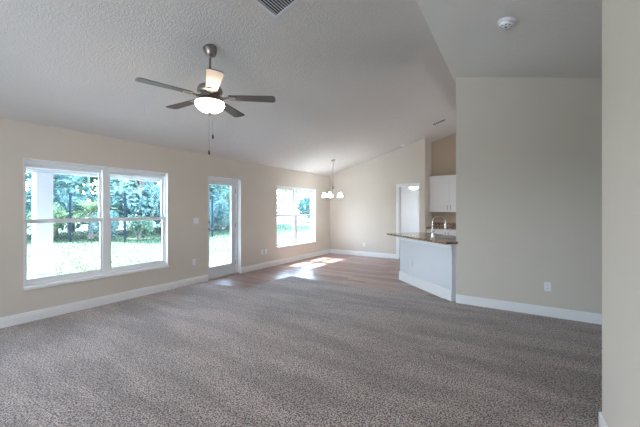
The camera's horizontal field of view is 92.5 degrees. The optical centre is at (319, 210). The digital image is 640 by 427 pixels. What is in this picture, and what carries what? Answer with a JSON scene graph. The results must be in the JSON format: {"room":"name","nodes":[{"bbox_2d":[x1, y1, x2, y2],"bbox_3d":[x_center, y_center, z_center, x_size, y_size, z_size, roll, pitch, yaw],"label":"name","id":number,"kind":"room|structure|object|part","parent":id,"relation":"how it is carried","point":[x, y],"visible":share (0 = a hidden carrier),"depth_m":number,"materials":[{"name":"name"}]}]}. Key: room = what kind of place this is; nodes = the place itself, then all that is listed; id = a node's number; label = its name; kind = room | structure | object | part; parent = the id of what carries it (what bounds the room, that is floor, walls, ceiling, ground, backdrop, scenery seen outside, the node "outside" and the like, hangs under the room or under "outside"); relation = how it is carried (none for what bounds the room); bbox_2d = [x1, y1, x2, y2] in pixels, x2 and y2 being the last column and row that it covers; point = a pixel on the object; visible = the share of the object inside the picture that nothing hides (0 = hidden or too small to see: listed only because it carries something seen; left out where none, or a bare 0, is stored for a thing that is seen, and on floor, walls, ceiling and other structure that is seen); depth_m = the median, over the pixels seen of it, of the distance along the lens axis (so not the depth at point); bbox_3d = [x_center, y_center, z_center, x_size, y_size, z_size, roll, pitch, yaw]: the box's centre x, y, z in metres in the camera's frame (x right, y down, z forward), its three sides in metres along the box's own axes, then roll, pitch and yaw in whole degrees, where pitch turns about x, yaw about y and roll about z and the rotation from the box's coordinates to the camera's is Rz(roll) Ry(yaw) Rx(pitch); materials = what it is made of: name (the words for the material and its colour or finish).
{"room":"living room","nodes":[
{"label":"living room","id":0,"kind":"room"},
{"bbox_2d":[0,117,329,317],"bbox_3d":[-2.936,0.130,4.958,0.200,2.540,12.010,0,0,32],"label":"wall","id":1,"kind":"structure","parent":0,"point":[188,172],"depth_m":5.19,"materials":[{"name":"paint"}]},
{"bbox_2d":[23,158,168,290],"bbox_3d":[-3.172,0.171,4.541,0.210,1.616,1.846,0,0,32],"label":"window","id":2,"kind":"structure","parent":1,"relation":"in","point":[105,270],"depth_m":4.50,"materials":[{"name":"plastic"}]},
{"bbox_3d":[-3.474,-0.208,4.175,0.035,0.756,0.852,0,0,32],"label":"sash","id":3,"kind":"part","parent":2,"relation":"part of","materials":[{"name":"plastic"}]},
{"bbox_3d":[-3.440,0.512,4.153,0.035,0.793,0.852,0,0,32],"label":"sash","id":4,"kind":"part","parent":2,"relation":"part of","materials":[{"name":"glass"}]},
{"bbox_3d":[-3.172,0.960,4.541,0.210,0.039,1.846,0,0,32],"label":"sill","id":5,"kind":"part","parent":2,"relation":"part of","materials":[{"name":"white wood"}]},
{"bbox_3d":[-2.968,-0.208,4.969,0.035,0.756,0.852,0,0,32],"label":"sash","id":6,"kind":"part","parent":2,"relation":"part of","materials":[{"name":"plastic"}]},
{"bbox_3d":[-2.934,0.512,4.948,0.035,0.793,0.852,0,0,32],"label":"sash","id":7,"kind":"part","parent":2,"relation":"part of","materials":[{"name":"glass"}]},
{"bbox_2d":[0,274,208,328],"bbox_3d":[-4.068,1.313,2.981,0.015,0.133,7.059,0,0,32],"label":"baseboard","id":8,"kind":"structure","parent":1,"relation":"attached to","point":[21,318],"depth_m":4.31,"materials":[{"name":"white wood"}]},
{"bbox_2d":[193,218,198,223],"bbox_3d":[-2.316,0.203,5.735,0.011,0.115,0.116,0,0,32],"label":"light switch","id":9,"kind":"object","parent":1,"relation":"attached to","point":[195,220],"visible":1,"depth_m":5.73,"materials":[{"name":"white plastic"}]},
{"bbox_2d":[208,176,240,279],"bbox_3d":[-2.034,0.357,6.374,0.201,2.046,0.852,0,0,32],"label":"door","id":10,"kind":"structure","parent":1,"relation":"in","point":[234,267],"depth_m":6.63,"materials":[{"name":"paint"}]},
{"bbox_2d":[241,249,329,273],"bbox_3d":[-0.700,1.313,8.270,0.015,0.133,3.781,0,0,32],"label":"baseboard","id":11,"kind":"structure","parent":1,"relation":"attached to","point":[245,269],"depth_m":7.81,"materials":[{"name":"white wood"}]},
{"bbox_2d":[277,185,315,247],"bbox_3d":[-0.672,0.169,8.466,0.210,1.580,1.785,0,0,32],"label":"window","id":12,"kind":"structure","parent":1,"relation":"in","point":[294,242],"depth_m":8.47,"materials":[{"name":"plastic"}]},
{"bbox_3d":[-0.966,-0.201,8.112,0.035,0.738,0.822,0,0,32],"label":"sash","id":13,"kind":"part","parent":12,"relation":"part of","materials":[{"name":"plastic"}]},
{"bbox_3d":[-0.932,0.502,8.091,0.035,0.775,0.822,0,0,32],"label":"sash","id":14,"kind":"part","parent":12,"relation":"part of","materials":[{"name":"glass"}]},
{"bbox_3d":[-0.672,0.940,8.466,0.210,0.039,1.785,0,0,32],"label":"sill","id":15,"kind":"part","parent":12,"relation":"part of","materials":[{"name":"white wood"}]},
{"bbox_3d":[-0.476,-0.201,8.881,0.035,0.738,0.822,0,0,32],"label":"sash","id":16,"kind":"part","parent":12,"relation":"part of","materials":[{"name":"plastic"}]},
{"bbox_3d":[-0.442,0.502,8.860,0.035,0.775,0.822,0,0,32],"label":"sash","id":17,"kind":"part","parent":12,"relation":"part of","materials":[{"name":"glass"}]},
{"bbox_2d":[209,263,221,266],"bbox_3d":[-5.123,1.545,4.419,2.910,0.270,8.750,0,0,32],"label":"floor","id":18,"kind":"structure","parent":0,"point":[210,264],"depth_m":7.95,"materials":[{"name":"concrete"}]},
{"bbox_2d":[30,172,54,278],"bbox_3d":[-5.546,0.330,6.129,0.300,2.160,0.300,0,0,32],"label":"porch column","id":19,"kind":"structure","parent":18,"relation":"on","point":[42,182],"depth_m":6.04,"materials":[{"name":"paint"}]},
{"bbox_2d":[26,167,159,181],"bbox_3d":[-5.094,-0.995,4.400,2.840,0.490,8.750,0,0,32],"label":"beam","id":20,"kind":"structure","parent":19,"relation":"on","point":[28,169],"depth_m":6.64,"materials":[{"name":"paint"}]},
{"bbox_2d":[0,0,455,176],"bbox_3d":[-0.911,-1.713,4.089,4.550,1.389,12.720,0,0,32],"label":"ceiling","id":21,"kind":"structure","parent":0,"point":[352,83],"depth_m":3.75,"materials":[{"name":"white paint"}]},
{"bbox_2d":[135,44,275,154],"bbox_3d":[-1.227,-1.192,3.320,1.304,1.194,1.348,0,0,32],"label":"ceiling fan","id":22,"kind":"object","parent":21,"relation":"hanging from","point":[209,100],"visible":1,"depth_m":3.23,"materials":[{"name":"silver metal"}]},
{"bbox_3d":[-1.521,-1.215,3.001,0.500,0.006,0.152,0,6,-42],"label":"fan blade","id":23,"kind":"part","parent":22,"relation":"part of","materials":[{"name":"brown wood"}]},
{"bbox_3d":[-1.572,-1.215,3.528,0.500,0.006,0.152,0,6,30],"label":"fan blade","id":24,"kind":"part","parent":22,"relation":"part of","materials":[{"name":"wood"}]},
{"bbox_3d":[-1.184,-1.101,3.300,0.301,0.096,0.301,0,0,32],"label":"lamp shade","id":25,"kind":"part","parent":22,"relation":"part of","materials":[{"name":"white glass"}]},
{"bbox_3d":[-1.004,-1.215,2.887,0.152,0.006,0.500,7,-3,-23],"label":"fan blade","id":26,"kind":"part","parent":22,"relation":"part of","materials":[{"name":"brown wood"}]},
{"bbox_3d":[-1.087,-1.215,3.739,0.152,0.006,0.500,-6,-1,12],"label":"fan blade","id":27,"kind":"part","parent":22,"relation":"part of","materials":[{"name":"brown wood"}]},
{"bbox_3d":[-0.736,-1.215,3.343,0.500,0.006,0.152,0,-6,-6],"label":"fan blade","id":28,"kind":"part","parent":22,"relation":"part of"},
{"bbox_2d":[253,0,298,18],"bbox_3d":[-0.361,-2.030,2.696,0.588,0.180,0.610,0,0,32],"label":"ceiling vent","id":29,"kind":"object","parent":21,"relation":"in","point":[276,8],"visible":1,"depth_m":2.96,"materials":[{"name":"metal"}]},
{"bbox_2d":[322,159,342,197],"bbox_3d":[0.355,-0.831,8.229,0.578,1.061,0.583,0,0,32],"label":"chandelier","id":30,"kind":"object","parent":21,"relation":"hanging from","point":[333,160],"visible":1,"depth_m":8.20,"materials":[{"name":"white glass"}]},
{"bbox_2d":[431,118,446,125],"bbox_3d":[2.842,-2.096,7.307,0.328,0.105,0.190,0,0,32],"label":"ceiling vent","id":31,"kind":"object","parent":21,"relation":"in","point":[444,119],"visible":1,"depth_m":7.31,"materials":[{"name":"metal"}]},
{"bbox_2d":[0,253,601,426],"bbox_3d":[1.046,1.381,2.890,9.140,0.021,12.400,0,0,32],"label":"floor","id":32,"kind":"structure","parent":0,"point":[291,351],"depth_m":2.81,"materials":[{"name":"carpet"}]},
{"bbox_2d":[427,229,455,235],"bbox_3d":[3.491,0.893,8.307,1.035,0.774,0.632,0,0,32],"label":"base cabinet","id":33,"kind":"object","parent":32,"relation":"on","point":[436,231],"visible":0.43,"depth_m":8.11,"materials":[{"name":"white wood"}]},
{"bbox_3d":[3.129,0.893,8.215,0.506,0.766,0.020,0,0,32],"label":"door","id":34,"kind":"part","parent":33,"relation":"part of","materials":[{"name":"white wood"}]},
{"bbox_2d":[426,222,455,229],"bbox_3d":[4.122,0.427,7.902,2.536,0.154,0.640,0,0,32],"label":"countertop","id":35,"kind":"structure","parent":33,"relation":"on","point":[436,225],"depth_m":8.55,"materials":[{"name":"stone"}]},
{"bbox_3d":[3.563,0.893,7.939,0.510,0.766,0.020,0,0,32],"label":"door","id":36,"kind":"part","parent":33,"relation":"part of","materials":[{"name":"white wood"}]},
{"bbox_2d":[330,140,419,253],"bbox_3d":[1.552,-0.273,9.148,2.870,3.305,0.120,0,0,32],"label":"wall","id":37,"kind":"structure","parent":0,"point":[365,213],"depth_m":9.11,"materials":[{"name":"paint"}]},
{"bbox_2d":[330,249,395,258],"bbox_3d":[1.240,1.313,9.267,2.185,0.133,0.015,0,0,32],"label":"baseboard","id":38,"kind":"structure","parent":37,"relation":"attached to","point":[335,251],"depth_m":9.22,"materials":[{"name":"white wood"}]},
{"bbox_2d":[396,183,419,258],"bbox_3d":[2.477,0.323,8.554,0.668,2.115,0.148,0,0,32],"label":"door frame","id":39,"kind":"structure","parent":37,"relation":"in","point":[398,186],"depth_m":8.64,"materials":[{"name":"white wood"}]},
{"bbox_2d":[401,187,418,232],"bbox_3d":[3.603,0.005,10.219,4.100,2.750,3.890,0,0,32],"label":"wall","id":40,"kind":"structure","parent":0,"point":[409,197],"depth_m":12.39,"materials":[{"name":"paint"}]},
{"bbox_2d":[420,137,431,231],"bbox_3d":[2.992,-0.291,8.617,0.130,3.343,0.890,0,0,32],"label":"wall","id":41,"kind":"structure","parent":0,"point":[425,144],"depth_m":8.27,"materials":[{"name":"paint"}]},
{"bbox_2d":[400,240,455,300],"bbox_3d":[1.846,0.943,5.368,0.120,0.874,1.528,0,0,-15],"label":"wall","id":42,"kind":"structure","parent":0,"point":[436,265],"depth_m":5.10,"materials":[{"name":"paint"}]},
{"bbox_2d":[387,232,457,244],"bbox_3d":[2.067,0.483,5.242,0.880,0.036,2.226,0,0,-15],"label":"countertop","id":43,"kind":"structure","parent":42,"relation":"on","point":[421,236],"depth_m":5.21,"materials":[{"name":"stone"}]},
{"bbox_2d":[431,216,445,237],"bbox_3d":[2.013,0.281,5.182,0.264,0.368,0.114,0,0,0],"label":"kitchen faucet","id":44,"kind":"object","parent":43,"relation":"on","point":[432,231],"visible":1,"depth_m":5.20,"materials":[{"name":"silver metal"}]},
{"bbox_3d":[2.017,0.231,5.209,0.237,0.268,0.025,0,0,0],"label":"spout","id":45,"kind":"part","parent":44,"relation":"part of","materials":[{"name":"silver metal"}]},
{"bbox_2d":[425,234,455,238],"bbox_3d":[2.219,0.552,5.369,0.430,0.186,0.750,0,0,-15],"label":"sink","id":46,"kind":"object","parent":43,"relation":"in","point":[441,235],"visible":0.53,"depth_m":5.38,"materials":[{"name":"metal"}]},
{"bbox_2d":[399,271,451,300],"bbox_3d":[1.778,1.298,5.357,0.016,0.165,1.542,0,0,-15],"label":"baseboard","id":47,"kind":"structure","parent":42,"relation":"attached to","point":[439,291],"depth_m":5.21,"materials":[{"name":"white wood"}]},
{"bbox_2d":[399,237,451,248],"bbox_3d":[1.781,0.542,5.356,0.012,0.075,1.540,0,0,-15],"label":"trim","id":48,"kind":"structure","parent":42,"relation":"attached to","point":[400,238],"depth_m":5.18,"materials":[{"name":"white wood"}]},
{"bbox_2d":[432,133,455,222],"bbox_3d":[5.759,-0.470,7.311,5.940,3.700,0.120,0,0,32],"label":"wall","id":49,"kind":"structure","parent":0,"point":[444,149],"depth_m":8.67,"materials":[{"name":"paint"}]},
{"bbox_2d":[429,175,455,211],"bbox_3d":[3.579,-0.447,8.411,1.070,0.997,0.362,0,0,32],"label":"upper cabinet","id":50,"kind":"object","parent":49,"relation":"attached to","point":[442,189],"visible":0.76,"depth_m":8.39,"materials":[{"name":"white wood"}]},
{"bbox_3d":[3.584,-0.927,8.421,1.070,0.035,0.340,0,0,32],"label":"crown","id":51,"kind":"part","parent":50,"relation":"part of","materials":[{"name":"white wood"}]},
{"bbox_3d":[3.724,-0.429,8.156,0.523,0.954,0.020,0,0,32],"label":"door","id":52,"kind":"part","parent":50,"relation":"part of","materials":[{"name":"white wood"}]},
{"bbox_2d":[416,0,601,82],"bbox_3d":[2.965,-1.584,1.621,4.840,1.528,12.720,0,0,32],"label":"ceiling","id":53,"kind":"structure","parent":0,"point":[549,38],"depth_m":3.18,"materials":[{"name":"white paint"}]},
{"bbox_2d":[498,17,516,28],"bbox_3d":[1.794,-1.789,2.937,0.159,0.082,0.163,0,0,37],"label":"smoke detector","id":54,"kind":"object","parent":53,"relation":"attached to","point":[505,22],"visible":1,"depth_m":2.90,"materials":[{"name":"white plastic"}]},
{"bbox_2d":[456,77,601,313],"bbox_3d":[4.007,-0.302,3.352,4.641,3.365,0.120,0,0,32],"label":"wall","id":55,"kind":"structure","parent":0,"point":[529,150],"depth_m":4.07,"materials":[{"name":"paint"}]},
{"bbox_2d":[456,294,601,324],"bbox_3d":[3.971,1.313,3.295,4.641,0.133,0.015,0,0,32],"label":"baseboard","id":56,"kind":"structure","parent":55,"relation":"attached to","point":[581,316],"depth_m":4.03,"materials":[{"name":"white wood"}]},
{"bbox_2d":[544,282,550,290],"bbox_3d":[2.936,0.987,3.957,0.070,0.115,0.010,0,0,32],"label":"wall outlet","id":57,"kind":"object","parent":55,"relation":"attached to","point":[547,285],"visible":1,"depth_m":3.96,"materials":[{"name":"white plastic"}]},
{"bbox_2d":[602,0,639,426],"bbox_3d":[0.247,-0.159,-0.561,0.120,3.078,5.720,0,0,32],"label":"wall","id":58,"kind":"structure","parent":0,"point":[620,18],"depth_m":1.55,"materials":[{"name":"paint"}]},
{"bbox_2d":[598,411,607,426],"bbox_3d":[0.195,1.313,-0.518,0.015,0.133,5.735,0,0,32],"label":"baseboard","id":59,"kind":"structure","parent":58,"relation":"attached to","point":[602,423],"depth_m":1.84,"materials":[{"name":"white wood"}]},
{"label":"outside","id":60,"kind":"structure","parent":0,"visible":0},
{"bbox_2d":[27,213,309,278],"bbox_3d":[-24.050,1.615,50.885,84.759,0.330,180.000,0,0,32],"label":"ground","id":61,"kind":"structure","parent":60,"point":[220,257],"depth_m":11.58,"materials":[{"name":"green plant"}]},
{"bbox_2d":[26,202,71,231],"bbox_3d":[-12.762,0.534,14.374,1.706,1.848,1.616,0,0,-33],"label":"leafy shrub","id":62,"kind":"object","parent":61,"relation":"on","point":[58,205],"visible":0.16,"depth_m":14.42,"materials":[{"name":"green plant"}]},
{"bbox_2d":[26,172,96,236],"bbox_3d":[-14.706,-2.535,16.512,5.676,7.974,4.664,0,0,32],"label":"leafy tree","id":63,"kind":"object","parent":61,"relation":"on","point":[59,181],"visible":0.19,"depth_m":16.22,"materials":[{"name":"green plant"}]},
{"bbox_2d":[26,175,127,231],"bbox_3d":[-16.756,-3.154,20.654,6.918,9.220,6.466,0,0,15],"label":"leafy tree","id":64,"kind":"object","parent":61,"relation":"on","point":[85,178],"visible":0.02,"depth_m":20.74,"materials":[{"name":"green plant"}]},
{"bbox_2d":[56,199,122,238],"bbox_3d":[-11.639,0.422,15.640,2.837,2.056,3.165,0,0,32],"label":"palm","id":65,"kind":"object","parent":61,"relation":"on","point":[91,206],"visible":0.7,"depth_m":15.42,"materials":[{"name":"green plant"}]},
{"bbox_2d":[26,193,159,241],"bbox_3d":[-11.370,0.321,13.952,10.090,2.263,0.103,0,0,0],"label":"fence","id":66,"kind":"object","parent":61,"relation":"on","point":[125,195],"visible":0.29,"depth_m":13.95,"materials":[{"name":"metal"}]},
{"bbox_3d":[-11.370,0.320,13.952,0.092,2.260,0.092,0,0,-22],"label":"post","id":67,"kind":"part","parent":66,"relation":"part of","materials":[{"name":"metal"}]},
{"bbox_3d":[-8.873,0.320,13.950,0.092,2.260,0.092,0,0,23],"label":"post","id":68,"kind":"part","parent":66,"relation":"part of","materials":[{"name":"metal"}]},
{"bbox_2d":[86,211,120,236],"bbox_3d":[-10.293,0.716,14.721,1.662,1.485,1.456,0,0,32],"label":"leafy shrub","id":69,"kind":"object","parent":61,"relation":"on","point":[115,223],"visible":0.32,"depth_m":14.55,"materials":[{"name":"green plant"}]},
{"bbox_2d":[94,178,159,234],"bbox_3d":[-10.886,-2.635,18.107,5.364,8.178,5.587,0,0,32],"label":"leafy tree","id":70,"kind":"object","parent":61,"relation":"on","point":[117,189],"visible":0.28,"depth_m":17.35,"materials":[{"name":"green plant"}]},
{"bbox_2d":[121,215,154,239],"bbox_3d":[-8.727,0.817,14.738,1.226,1.284,1.375,0,0,32],"label":"leafy shrub","id":71,"kind":"object","parent":61,"relation":"on","point":[142,228],"visible":0.85,"depth_m":14.71,"materials":[{"name":"green plant"}]},
{"bbox_3d":[-8.651,1.003,14.638,0.774,0.913,0.813,0,0,32],"label":"stem","id":72,"kind":"part","parent":71,"relation":"part of","materials":[{"name":"grey plant"}]},
{"bbox_2d":[122,180,160,228],"bbox_3d":[-11.621,-3.314,23.252,6.893,9.921,6.406,0,0,12],"label":"leafy tree","id":73,"kind":"object","parent":61,"relation":"on","point":[156,221],"visible":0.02,"depth_m":23.64,"materials":[{"name":"green plant"}]},
{"bbox_2d":[209,202,218,227],"bbox_3d":[-7.216,0.332,18.832,2.002,2.250,1.531,0,0,32],"label":"leafy shrub","id":74,"kind":"object","parent":61,"relation":"on","point":[210,216],"visible":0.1,"depth_m":18.66,"materials":[{"name":"green plant"}]},
{"bbox_2d":[209,184,228,221],"bbox_3d":[-8.415,-2.435,20.597,4.556,7.780,4.587,0,0,32],"label":"leafy tree","id":75,"kind":"object","parent":61,"relation":"on","point":[215,193],"visible":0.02,"depth_m":20.80,"materials":[{"name":"green plant"}]},
{"bbox_2d":[209,186,229,228],"bbox_3d":[-7.214,-2.027,23.289,4.159,6.958,4.566,0,0,-5],"label":"leafy tree","id":76,"kind":"object","parent":61,"relation":"on","point":[228,194],"visible":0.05,"depth_m":22.61,"materials":[{"name":"green plant"}]},
{"bbox_2d":[210,212,229,230],"bbox_3d":[-7.069,0.743,21.624,1.734,1.431,1.649,0,0,-16],"label":"leafy shrub","id":77,"kind":"object","parent":61,"relation":"on","point":[224,217],"visible":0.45,"depth_m":21.36,"materials":[{"name":"green plant"}]},
{"bbox_2d":[211,195,229,235],"bbox_3d":[-5.302,0.321,19.086,0.101,2.263,10.242,0,0,12],"label":"fence","id":78,"kind":"object","parent":61,"relation":"on","point":[212,195],"visible":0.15,"depth_m":17.21,"materials":[{"name":"metal"}]},
{"bbox_3d":[-5.830,0.320,16.606,0.092,2.260,0.092,0,0,-10],"label":"post","id":79,"kind":"part","parent":78,"relation":"part of","materials":[{"name":"metal"}]},
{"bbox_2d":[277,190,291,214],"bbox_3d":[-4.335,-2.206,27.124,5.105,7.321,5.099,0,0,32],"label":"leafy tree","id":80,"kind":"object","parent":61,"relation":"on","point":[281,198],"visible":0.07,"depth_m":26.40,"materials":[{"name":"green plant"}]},
{"bbox_2d":[291,192,309,218],"bbox_3d":[-0.534,-3.045,36.597,6.126,9.008,6.391,0,0,1],"label":"leafy tree","id":81,"kind":"object","parent":61,"relation":"on","point":[304,202],"visible":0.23,"depth_m":34.88,"materials":[{"name":"green plant"}]},
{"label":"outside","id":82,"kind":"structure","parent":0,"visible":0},
{"bbox_2d":[277,216,309,222],"bbox_3d":[-2.362,1.505,59.390,59.150,0.150,43.869,0,0,24],"label":"road","id":83,"kind":"structure","parent":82,"point":[301,219],"depth_m":46.79,"materials":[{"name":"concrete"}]}
]}

